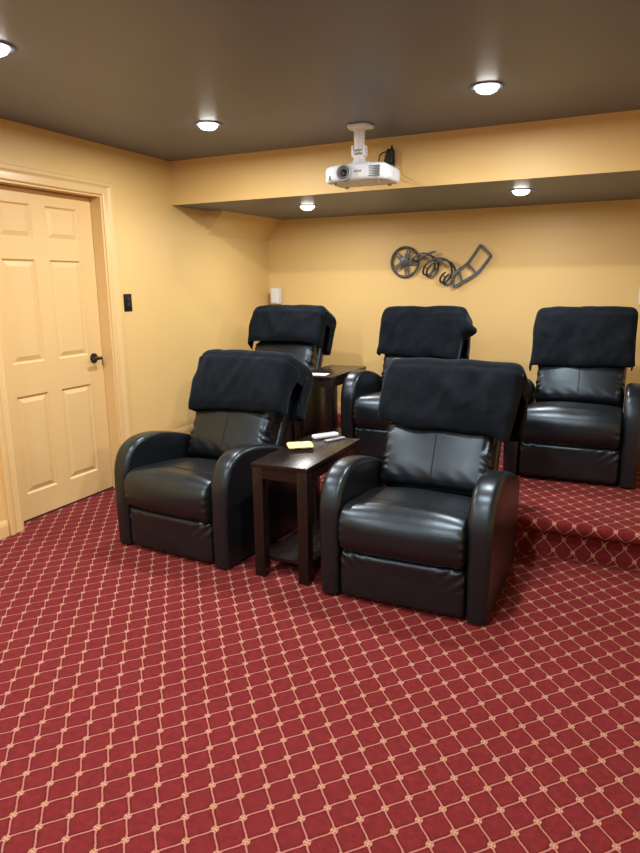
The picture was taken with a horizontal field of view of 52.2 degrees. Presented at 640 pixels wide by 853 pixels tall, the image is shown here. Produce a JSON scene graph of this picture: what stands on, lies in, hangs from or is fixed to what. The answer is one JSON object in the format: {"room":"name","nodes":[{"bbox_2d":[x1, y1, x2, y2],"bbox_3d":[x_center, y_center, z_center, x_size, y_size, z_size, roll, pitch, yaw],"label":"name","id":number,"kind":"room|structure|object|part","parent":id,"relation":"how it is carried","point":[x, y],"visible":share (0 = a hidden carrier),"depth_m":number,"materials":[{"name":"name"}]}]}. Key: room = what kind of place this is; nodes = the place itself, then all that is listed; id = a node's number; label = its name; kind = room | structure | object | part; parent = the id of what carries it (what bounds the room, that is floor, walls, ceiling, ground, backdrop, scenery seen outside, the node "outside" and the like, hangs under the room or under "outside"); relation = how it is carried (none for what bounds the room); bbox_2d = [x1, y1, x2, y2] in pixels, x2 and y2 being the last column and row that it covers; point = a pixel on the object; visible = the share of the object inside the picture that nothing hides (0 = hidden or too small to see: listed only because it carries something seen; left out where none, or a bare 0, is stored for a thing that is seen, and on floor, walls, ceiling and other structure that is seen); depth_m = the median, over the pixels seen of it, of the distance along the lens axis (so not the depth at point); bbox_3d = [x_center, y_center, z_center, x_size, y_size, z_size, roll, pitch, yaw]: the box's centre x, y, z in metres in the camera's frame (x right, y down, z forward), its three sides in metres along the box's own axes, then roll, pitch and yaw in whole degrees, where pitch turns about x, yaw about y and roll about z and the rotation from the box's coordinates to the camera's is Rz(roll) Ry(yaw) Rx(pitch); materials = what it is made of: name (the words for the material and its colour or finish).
{"room":"home theater","nodes":[
{"label":"home theater","id":0,"kind":"room"},
{"bbox_2d":[0,118,269,521],"bbox_3d":[-2.287,-0.355,2.984,0.150,2.370,8.350,5,14,25],"label":"wall","id":1,"kind":"structure","parent":0,"point":[193,292],"depth_m":4.99,"materials":[{"name":"paint"}]},
{"bbox_2d":[0,163,130,535],"bbox_3d":[-1.698,-0.502,4.196,0.174,2.129,1.088,5,14,25],"label":"door","id":2,"kind":"structure","parent":1,"relation":"in","point":[65,416],"depth_m":4.23,"materials":[{"name":"paint"}]},
{"bbox_3d":[-1.549,-0.470,4.510,0.061,0.068,0.098,5,14,25],"label":"handle","id":3,"kind":"part","parent":2,"relation":"part of","materials":[{"name":"black metal"}]},
{"bbox_2d":[0,424,192,539],"bbox_3d":[-2.201,0.657,3.168,0.014,0.312,8.050,5,14,25],"label":"baseboard","id":4,"kind":"structure","parent":1,"relation":"attached to","point":[4,527],"depth_m":3.88,"materials":[{"name":"paint"}]},
{"bbox_2d":[123,294,131,310],"bbox_3d":[-1.369,-0.885,4.666,0.010,0.122,0.080,5,14,25],"label":"light switch","id":5,"kind":"object","parent":1,"relation":"attached to","point":[127,297],"visible":1,"depth_m":4.66,"materials":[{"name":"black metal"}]},
{"bbox_2d":[206,211,281,241],"bbox_3d":[-0.653,-1.785,5.854,0.162,0.198,1.025,5,14,25],"label":"wall","id":6,"kind":"structure","parent":1,"relation":"attached to","point":[218,223],"depth_m":5.78,"materials":[{"name":"paint"}]},
{"bbox_2d":[0,488,639,852],"bbox_3d":[-0.753,1.230,1.385,4.624,0.080,6.316,5,14,25],"label":"floor","id":7,"kind":"structure","parent":0,"point":[152,700],"depth_m":2.27,"materials":[{"name":"carpet"}]},
{"bbox_2d":[114,383,298,568],"bbox_3d":[-0.599,0.144,3.846,0.806,0.992,1.005,6,14,29],"label":"recliner","id":8,"kind":"object","parent":7,"relation":"on","point":[179,493],"visible":0.77,"depth_m":3.57,"materials":[{"name":"black leather"}]},
{"bbox_3d":[-0.940,0.302,3.982,0.113,0.600,0.745,6,14,29],"label":"armrest","id":9,"kind":"part","parent":8,"relation":"part of","materials":[{"name":"black leather"}]},
{"bbox_2d":[124,458,217,522],"bbox_3d":[-0.708,0.325,3.690,0.592,0.252,0.564,6,14,29],"label":"seat cushion","id":10,"kind":"object","parent":8,"relation":"on","point":[170,490],"depth_m":3.49,"materials":[{"name":"black leather"}]},
{"bbox_3d":[-0.807,0.581,3.563,0.588,0.222,0.072,6,14,29],"label":"footrest panel","id":11,"kind":"part","parent":8,"relation":"part of","materials":[{"name":"black leather"}]},
{"bbox_2d":[188,408,281,459],"bbox_3d":[-0.527,0.027,3.951,0.570,0.370,0.158,6,-13,29],"label":"cushion","id":12,"kind":"object","parent":8,"relation":"on","point":[214,431],"depth_m":3.88,"materials":[{"name":"black leather"}]},
{"bbox_2d":[188,349,312,421],"bbox_3d":[-0.430,-0.253,4.034,0.696,0.441,0.465,6,14,29],"label":"throw blanket","id":13,"kind":"object","parent":8,"relation":"on","point":[238,379],"visible":0.98,"depth_m":3.87,"materials":[{"name":"black fabric"}]},
{"bbox_3d":[-0.339,0.369,3.644,0.113,0.600,0.745,6,14,29],"label":"armrest","id":14,"kind":"part","parent":8,"relation":"part of","materials":[{"name":"black leather"}]},
{"bbox_2d":[251,434,359,585],"bbox_3d":[-0.054,0.415,3.502,0.308,0.597,0.670,5,14,25],"label":"side table","id":15,"kind":"object","parent":7,"relation":"on","point":[302,548],"visible":0.85,"depth_m":3.26,"materials":[{"name":"brown wood"}]},
{"bbox_3d":[-0.294,0.474,3.288,0.056,0.576,0.056,5,14,25],"label":"leg","id":16,"kind":"part","parent":15,"relation":"part of","materials":[{"name":"brown wood"}]},
{"bbox_2d":[270,521,320,564],"bbox_3d":[-0.052,0.625,3.547,0.276,0.022,0.546,5,14,25],"label":"shelf","id":17,"kind":"object","parent":15,"relation":"attached to","point":[286,550],"depth_m":3.42,"materials":[{"name":"brown wood"}]},
{"bbox_2d":[289,448,311,451],"bbox_3d":[-0.102,0.116,3.458,0.120,0.006,0.120,-1,12,-2],"label":"coaster","id":18,"kind":"object","parent":15,"relation":"on","point":[308,449],"visible":0.5,"depth_m":3.40,"materials":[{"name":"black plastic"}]},
{"bbox_2d":[286,441,313,448],"bbox_3d":[-0.105,0.099,3.456,0.139,0.027,0.114,-2,12,-8],"label":"packet","id":19,"kind":"object","parent":18,"relation":"on","point":[306,444],"visible":1,"depth_m":3.42,"materials":[{"name":"yellow"}]},
{"bbox_3d":[-0.072,0.494,3.185,0.056,0.576,0.056,5,14,25],"label":"leg","id":20,"kind":"part","parent":15,"relation":"part of","materials":[{"name":"brown wood"}]},
{"bbox_3d":[-0.035,0.355,3.823,0.056,0.576,0.056,5,14,25],"label":"leg","id":21,"kind":"part","parent":15,"relation":"part of","materials":[{"name":"brown wood"}]},
{"bbox_2d":[312,432,338,439],"bbox_3d":[0.030,0.050,3.708,0.160,0.026,0.048,-8,14,-29],"label":"remote control","id":22,"kind":"object","parent":15,"relation":"on","point":[327,434],"visible":1,"depth_m":3.69,"materials":[{"name":"white plastic"}]},
{"bbox_2d":[324,436,344,441],"bbox_3d":[0.084,0.069,3.653,0.135,0.011,0.030,-11,16,-38],"label":"remote control","id":23,"kind":"object","parent":15,"relation":"on","point":[340,437],"visible":1,"depth_m":3.64,"materials":[{"name":"grey plastic"}]},
{"bbox_3d":[0.187,0.375,3.720,0.056,0.576,0.056,5,14,25],"label":"leg","id":24,"kind":"part","parent":15,"relation":"part of","materials":[{"name":"brown wood"}]},
{"bbox_2d":[320,421,519,624],"bbox_3d":[0.543,0.260,3.252,0.806,0.992,1.005,5,14,25],"label":"recliner","id":25,"kind":"object","parent":7,"relation":"on","point":[429,525],"visible":0.86,"depth_m":2.96,"materials":[{"name":"black leather"}]},
{"bbox_3d":[0.196,0.425,3.362,0.113,0.600,0.745,5,14,25],"label":"armrest","id":26,"kind":"part","parent":25,"relation":"part of","materials":[{"name":"black leather"}]},
{"bbox_3d":[0.365,0.701,2.954,0.588,0.222,0.072,5,14,25],"label":"footrest panel","id":27,"kind":"part","parent":25,"relation":"part of","materials":[{"name":"black leather"}]},
{"bbox_2d":[339,487,470,569],"bbox_3d":[0.451,0.443,3.088,0.592,0.252,0.564,5,14,25],"label":"seat cushion","id":28,"kind":"object","parent":25,"relation":"on","point":[404,528],"depth_m":2.89,"materials":[{"name":"black leather"}]},
{"bbox_2d":[380,421,497,494],"bbox_3d":[0.605,0.142,3.363,0.570,0.370,0.158,5,-13,25],"label":"cushion","id":29,"kind":"object","parent":25,"relation":"on","point":[439,460],"depth_m":3.29,"materials":[{"name":"black leather"}]},
{"bbox_2d":[378,357,529,455],"bbox_3d":[0.701,-0.128,3.450,0.728,0.464,0.472,5,14,26],"label":"throw blanket","id":30,"kind":"object","parent":25,"relation":"on","point":[490,398],"visible":0.98,"depth_m":3.28,"materials":[{"name":"black fabric"}]},
{"bbox_3d":[0.823,0.481,3.071,0.113,0.600,0.745,5,14,25],"label":"armrest","id":31,"kind":"part","parent":25,"relation":"part of","materials":[{"name":"black leather"}]},
{"bbox_2d":[320,413,639,568],"bbox_3d":[0.933,0.310,4.837,4.224,0.212,2.290,5,14,25],"label":"platform","id":32,"kind":"object","parent":7,"relation":"on","point":[572,519],"depth_m":3.54,"materials":[{"name":"carpet"}]},
{"bbox_2d":[255,325,327,446],"bbox_3d":[-0.372,-0.415,5.383,0.806,1.001,0.979,5,14,25],"label":"recliner","id":33,"kind":"object","parent":32,"relation":"on","point":[310,354],"visible":0.2,"depth_m":5.36,"materials":[{"name":"black leather"}]},
{"bbox_2d":[255,341,318,367],"bbox_3d":[-0.309,-0.530,5.497,0.570,0.370,0.158,5,-10,25],"label":"cushion","id":34,"kind":"object","parent":33,"relation":"on","point":[308,353],"depth_m":5.41,"materials":[{"name":"black leather"}]},
{"bbox_2d":[248,305,335,354],"bbox_3d":[-0.240,-0.824,5.590,0.684,0.434,0.434,5,14,25],"label":"throw blanket","id":35,"kind":"object","parent":33,"relation":"on","point":[302,323],"visible":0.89,"depth_m":5.42,"materials":[{"name":"black fabric"}]},
{"bbox_3d":[-0.087,-0.192,5.214,0.113,0.600,0.745,5,14,25],"label":"armrest","id":36,"kind":"part","parent":33,"relation":"part of","materials":[{"name":"black leather"}]},
{"bbox_2d":[294,365,365,441],"bbox_3d":[0.088,-0.132,5.011,0.308,0.597,0.670,5,14,25],"label":"side table","id":37,"kind":"object","parent":32,"relation":"on","point":[338,373],"visible":0.44,"depth_m":4.72,"materials":[{"name":"brown wood"}]},
{"bbox_3d":[-0.152,-0.073,4.797,0.056,0.576,0.056,5,14,25],"label":"leg","id":38,"kind":"part","parent":37,"relation":"part of","materials":[{"name":"brown wood"}]},
{"bbox_2d":[312,373,329,375],"bbox_3d":[-0.016,-0.377,4.729,0.150,0.004,0.110,3,13,17],"label":"card","id":39,"kind":"object","parent":37,"relation":"on","point":[314,374],"visible":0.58,"depth_m":4.71,"materials":[{"name":"beige paper"}]},
{"bbox_2d":[316,427,340,436],"bbox_3d":[0.091,0.078,5.056,0.276,0.022,0.546,5,14,25],"label":"remote control","id":40,"kind":"object","parent":37,"relation":"attached to","point":[338,430],"depth_m":5.18,"materials":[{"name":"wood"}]},
{"bbox_3d":[0.070,-0.053,4.694,0.056,0.576,0.056,5,14,25],"label":"leg","id":41,"kind":"part","parent":37,"relation":"part of","materials":[{"name":"brown wood"}]},
{"bbox_3d":[0.107,-0.192,5.332,0.056,0.576,0.056,5,14,25],"label":"leg","id":42,"kind":"part","parent":37,"relation":"part of","materials":[{"name":"brown wood"}]},
{"bbox_2d":[341,341,464,458],"bbox_3d":[0.688,-0.315,4.870,0.806,1.001,0.979,5,14,25],"label":"recliner","id":43,"kind":"object","parent":32,"relation":"on","point":[361,389],"visible":0.23,"depth_m":4.64,"materials":[{"name":"black leather"}]},
{"bbox_3d":[0.346,-0.149,4.992,0.113,0.600,0.745,5,14,25],"label":"armrest","id":44,"kind":"part","parent":43,"relation":"part of","materials":[{"name":"black leather"}]},
{"bbox_2d":[353,392,387,428],"bbox_3d":[0.601,-0.131,4.718,0.592,0.252,0.564,5,14,25],"label":"seat cushion","id":45,"kind":"object","parent":43,"relation":"on","point":[365,404],"depth_m":4.57,"materials":[{"name":"black leather"}]},
{"bbox_3d":[0.515,0.127,4.583,0.588,0.222,0.072,5,14,25],"label":"footrest panel","id":46,"kind":"part","parent":43,"relation":"part of","materials":[{"name":"black leather"}]},
{"bbox_2d":[380,354,444,389],"bbox_3d":[0.751,-0.430,4.984,0.570,0.370,0.158,5,-10,25],"label":"cushion","id":47,"kind":"object","parent":43,"relation":"on","point":[388,359],"depth_m":5.02,"materials":[{"name":"black leather"}]},
{"bbox_2d":[377,306,476,358],"bbox_3d":[0.846,-0.705,5.048,0.746,0.452,0.465,5,14,25],"label":"throw blanket","id":48,"kind":"object","parent":43,"relation":"on","point":[413,331],"visible":0.99,"depth_m":4.90,"materials":[{"name":"black fabric"}]},
{"bbox_2d":[503,365,639,487],"bbox_3d":[1.723,-0.220,4.378,0.806,1.001,0.979,5,14,25],"label":"recliner","id":49,"kind":"object","parent":32,"relation":"on","point":[577,428],"visible":0.74,"depth_m":4.06,"materials":[{"name":"black leather"}]},
{"bbox_3d":[1.381,-0.053,4.500,0.113,0.600,0.745,5,14,25],"label":"armrest","id":50,"kind":"part","parent":49,"relation":"part of","materials":[{"name":"black leather"}]},
{"bbox_3d":[1.550,0.223,4.092,0.588,0.222,0.072,5,14,25],"label":"footrest panel","id":51,"kind":"part","parent":49,"relation":"part of","materials":[{"name":"black leather"}]},
{"bbox_3d":[1.703,0.156,4.407,0.608,0.210,0.638,5,14,25],"label":"frame","id":52,"kind":"part","parent":49,"relation":"part of","materials":[{"name":"black leather"}]},
{"bbox_2d":[524,401,622,449],"bbox_3d":[1.636,-0.036,4.226,0.592,0.252,0.564,5,14,25],"label":"seat cushion","id":53,"kind":"object","parent":49,"relation":"on","point":[550,425],"depth_m":4.01,"materials":[{"name":"black leather"}]},
{"bbox_2d":[535,365,626,407],"bbox_3d":[1.786,-0.335,4.492,0.570,0.370,0.158,5,-10,25],"label":"cushion","id":54,"kind":"object","parent":49,"relation":"on","point":[604,385],"depth_m":4.41,"materials":[{"name":"black leather"}]},
{"bbox_2d":[529,306,637,370],"bbox_3d":[1.846,-0.613,4.568,0.672,0.452,0.479,5,14,25],"label":"throw blanket","id":55,"kind":"object","parent":49,"relation":"on","point":[589,336],"visible":1,"depth_m":4.41,"materials":[{"name":"black fabric"}]},
{"bbox_3d":[2.008,0.003,4.209,0.113,0.600,0.745,5,14,25],"label":"armrest","id":56,"kind":"part","parent":49,"relation":"part of","materials":[{"name":"black leather"}]},
{"bbox_2d":[0,0,639,160],"bbox_3d":[-0.324,-1.393,1.801,4.524,0.120,8.350,5,14,25],"label":"ceiling","id":57,"kind":"structure","parent":0,"point":[136,76],"depth_m":2.84,"materials":[{"name":"paint"}]},
{"bbox_2d":[0,40,16,56],"bbox_3d":[-1.275,-1.468,2.557,0.170,0.034,0.170,5,14,25],"label":"recessed light","id":58,"kind":"object","parent":57,"relation":"in","point":[4,46],"visible":1,"depth_m":2.55,"materials":[{"name":"paint"}]},
{"bbox_3d":[-1.275,-1.468,2.557,0.112,0.033,0.112,5,14,25],"label":"bulb","id":59,"kind":"part","parent":58,"relation":"part of","materials":[{"name":"white glass"}]},
{"bbox_2d":[193,121,222,130],"bbox_3d":[-0.654,-1.751,3.825,0.170,0.034,0.170,5,14,25],"label":"recessed light","id":60,"kind":"object","parent":57,"relation":"in","point":[205,125],"visible":1,"depth_m":3.79,"materials":[{"name":"paint"}]},
{"bbox_3d":[-0.654,-1.751,3.825,0.112,0.033,0.112,5,14,25],"label":"bulb","id":61,"kind":"part","parent":60,"relation":"part of","materials":[{"name":"white glass"}]},
{"bbox_2d":[341,122,373,164],"bbox_3d":[0.235,-1.674,3.898,0.183,0.235,0.157,5,14,25],"label":"mount","id":62,"kind":"object","parent":57,"relation":"attached to","point":[359,128],"visible":0.94,"depth_m":3.87,"materials":[{"name":"white plastic"}]},
{"bbox_3d":[0.236,-1.583,3.918,0.183,0.047,0.157,5,14,25],"label":"spider plate","id":63,"kind":"part","parent":62,"relation":"part of","materials":[{"name":"white plastic"}]},
{"bbox_3d":[0.234,-1.778,3.876,0.150,0.022,0.115,5,14,25],"label":"ceiling plate","id":64,"kind":"part","parent":62,"relation":"part of","materials":[{"name":"white plastic"}]},
{"bbox_2d":[326,162,399,188],"bbox_3d":[0.249,-1.504,3.921,0.398,0.106,0.286,5,14,25],"label":"projector","id":65,"kind":"object","parent":62,"relation":"attached to","point":[346,176],"visible":1,"depth_m":3.82,"materials":[{"name":"grey plastic"}]},
{"bbox_2d":[368,164,379,175],"bbox_3d":[0.311,-1.475,3.765,0.072,0.057,0.018,5,14,25],"label":"vent","id":66,"kind":"object","parent":65,"relation":"attached to","point":[373,169],"depth_m":3.76,"materials":[{"name":"grey"}]},
{"bbox_2d":[469,81,504,94],"bbox_3d":[0.803,-1.620,3.148,0.170,0.034,0.170,5,14,25],"label":"recessed light","id":67,"kind":"object","parent":57,"relation":"in","point":[485,87],"visible":1,"depth_m":3.11,"materials":[{"name":"paint"}]},
{"bbox_3d":[0.803,-1.620,3.148,0.112,0.033,0.112,5,14,25],"label":"bulb","id":68,"kind":"part","parent":67,"relation":"part of","materials":[{"name":"white glass"}]},
{"bbox_2d":[170,110,639,219],"bbox_3d":[1.085,-1.828,4.751,4.224,0.317,1.468,5,14,25],"label":"soffit","id":69,"kind":"structure","parent":0,"point":[588,158],"depth_m":4.30,"materials":[{"name":"paint"}]},
{"bbox_2d":[297,205,317,209],"bbox_3d":[-0.099,-1.723,5.160,0.170,0.034,0.170,5,14,25],"label":"recessed light","id":70,"kind":"object","parent":69,"relation":"in","point":[304,207],"visible":1,"depth_m":5.12,"materials":[{"name":"paint"}]},
{"bbox_3d":[-0.099,-1.723,5.160,0.112,0.033,0.112,5,14,25],"label":"bulb","id":71,"kind":"part","parent":70,"relation":"part of","materials":[{"name":"white glass"}]},
{"bbox_2d":[378,145,394,166],"bbox_3d":[0.385,-1.677,4.145,0.092,0.220,0.269,7,15,33],"label":"power adapter","id":72,"kind":"object","parent":69,"relation":"attached to","point":[389,159],"visible":0.62,"depth_m":4.20,"materials":[{"name":"black plastic"}]},
{"bbox_2d":[508,188,533,194],"bbox_3d":[1.356,-1.576,4.409,0.170,0.034,0.170,5,14,25],"label":"recessed light","id":73,"kind":"object","parent":69,"relation":"in","point":[523,191],"visible":1,"depth_m":4.37,"materials":[{"name":"paint"}]},
{"bbox_3d":[1.356,-1.576,4.409,0.112,0.033,0.112,5,14,25],"label":"bulb","id":74,"kind":"part","parent":73,"relation":"part of","materials":[{"name":"white glass"}]},
{"bbox_2d":[268,199,639,412],"bbox_3d":[1.442,-0.984,5.684,4.224,2.370,0.150,5,14,25],"label":"wall","id":75,"kind":"structure","parent":0,"point":[580,254],"depth_m":5.61,"materials":[{"name":"paint"}]},
{"bbox_2d":[271,288,281,303],"bbox_3d":[-0.422,-1.272,6.373,0.080,0.148,0.114,5,14,25],"label":"speaker","id":76,"kind":"object","parent":75,"relation":"attached to","point":[276,293],"visible":1,"depth_m":6.33},
{"bbox_2d":[271,289,276,302],"bbox_3d":[-0.444,-1.262,6.327,0.068,0.134,0.010,5,14,25],"label":"grille","id":77,"kind":"object","parent":76,"relation":"attached to","point":[273,291],"depth_m":6.32,"materials":[{"name":"white"}]},
{"bbox_2d":[338,403,340,413],"bbox_3d":[1.424,-0.066,5.805,4.210,0.100,0.014,5,14,25],"label":"baseboard","id":78,"kind":"structure","parent":75,"relation":"attached to","point":[339,404],"depth_m":6.37,"materials":[{"name":"paint"}]},
{"bbox_2d":[391,244,492,288],"bbox_3d":[1.030,-1.382,5.658,0.902,0.372,0.090,5,14,25],"label":"wall art","id":79,"kind":"object","parent":75,"relation":"attached to","point":[404,261],"visible":1,"depth_m":5.66,"materials":[{"name":"grey metal"}]}
]}

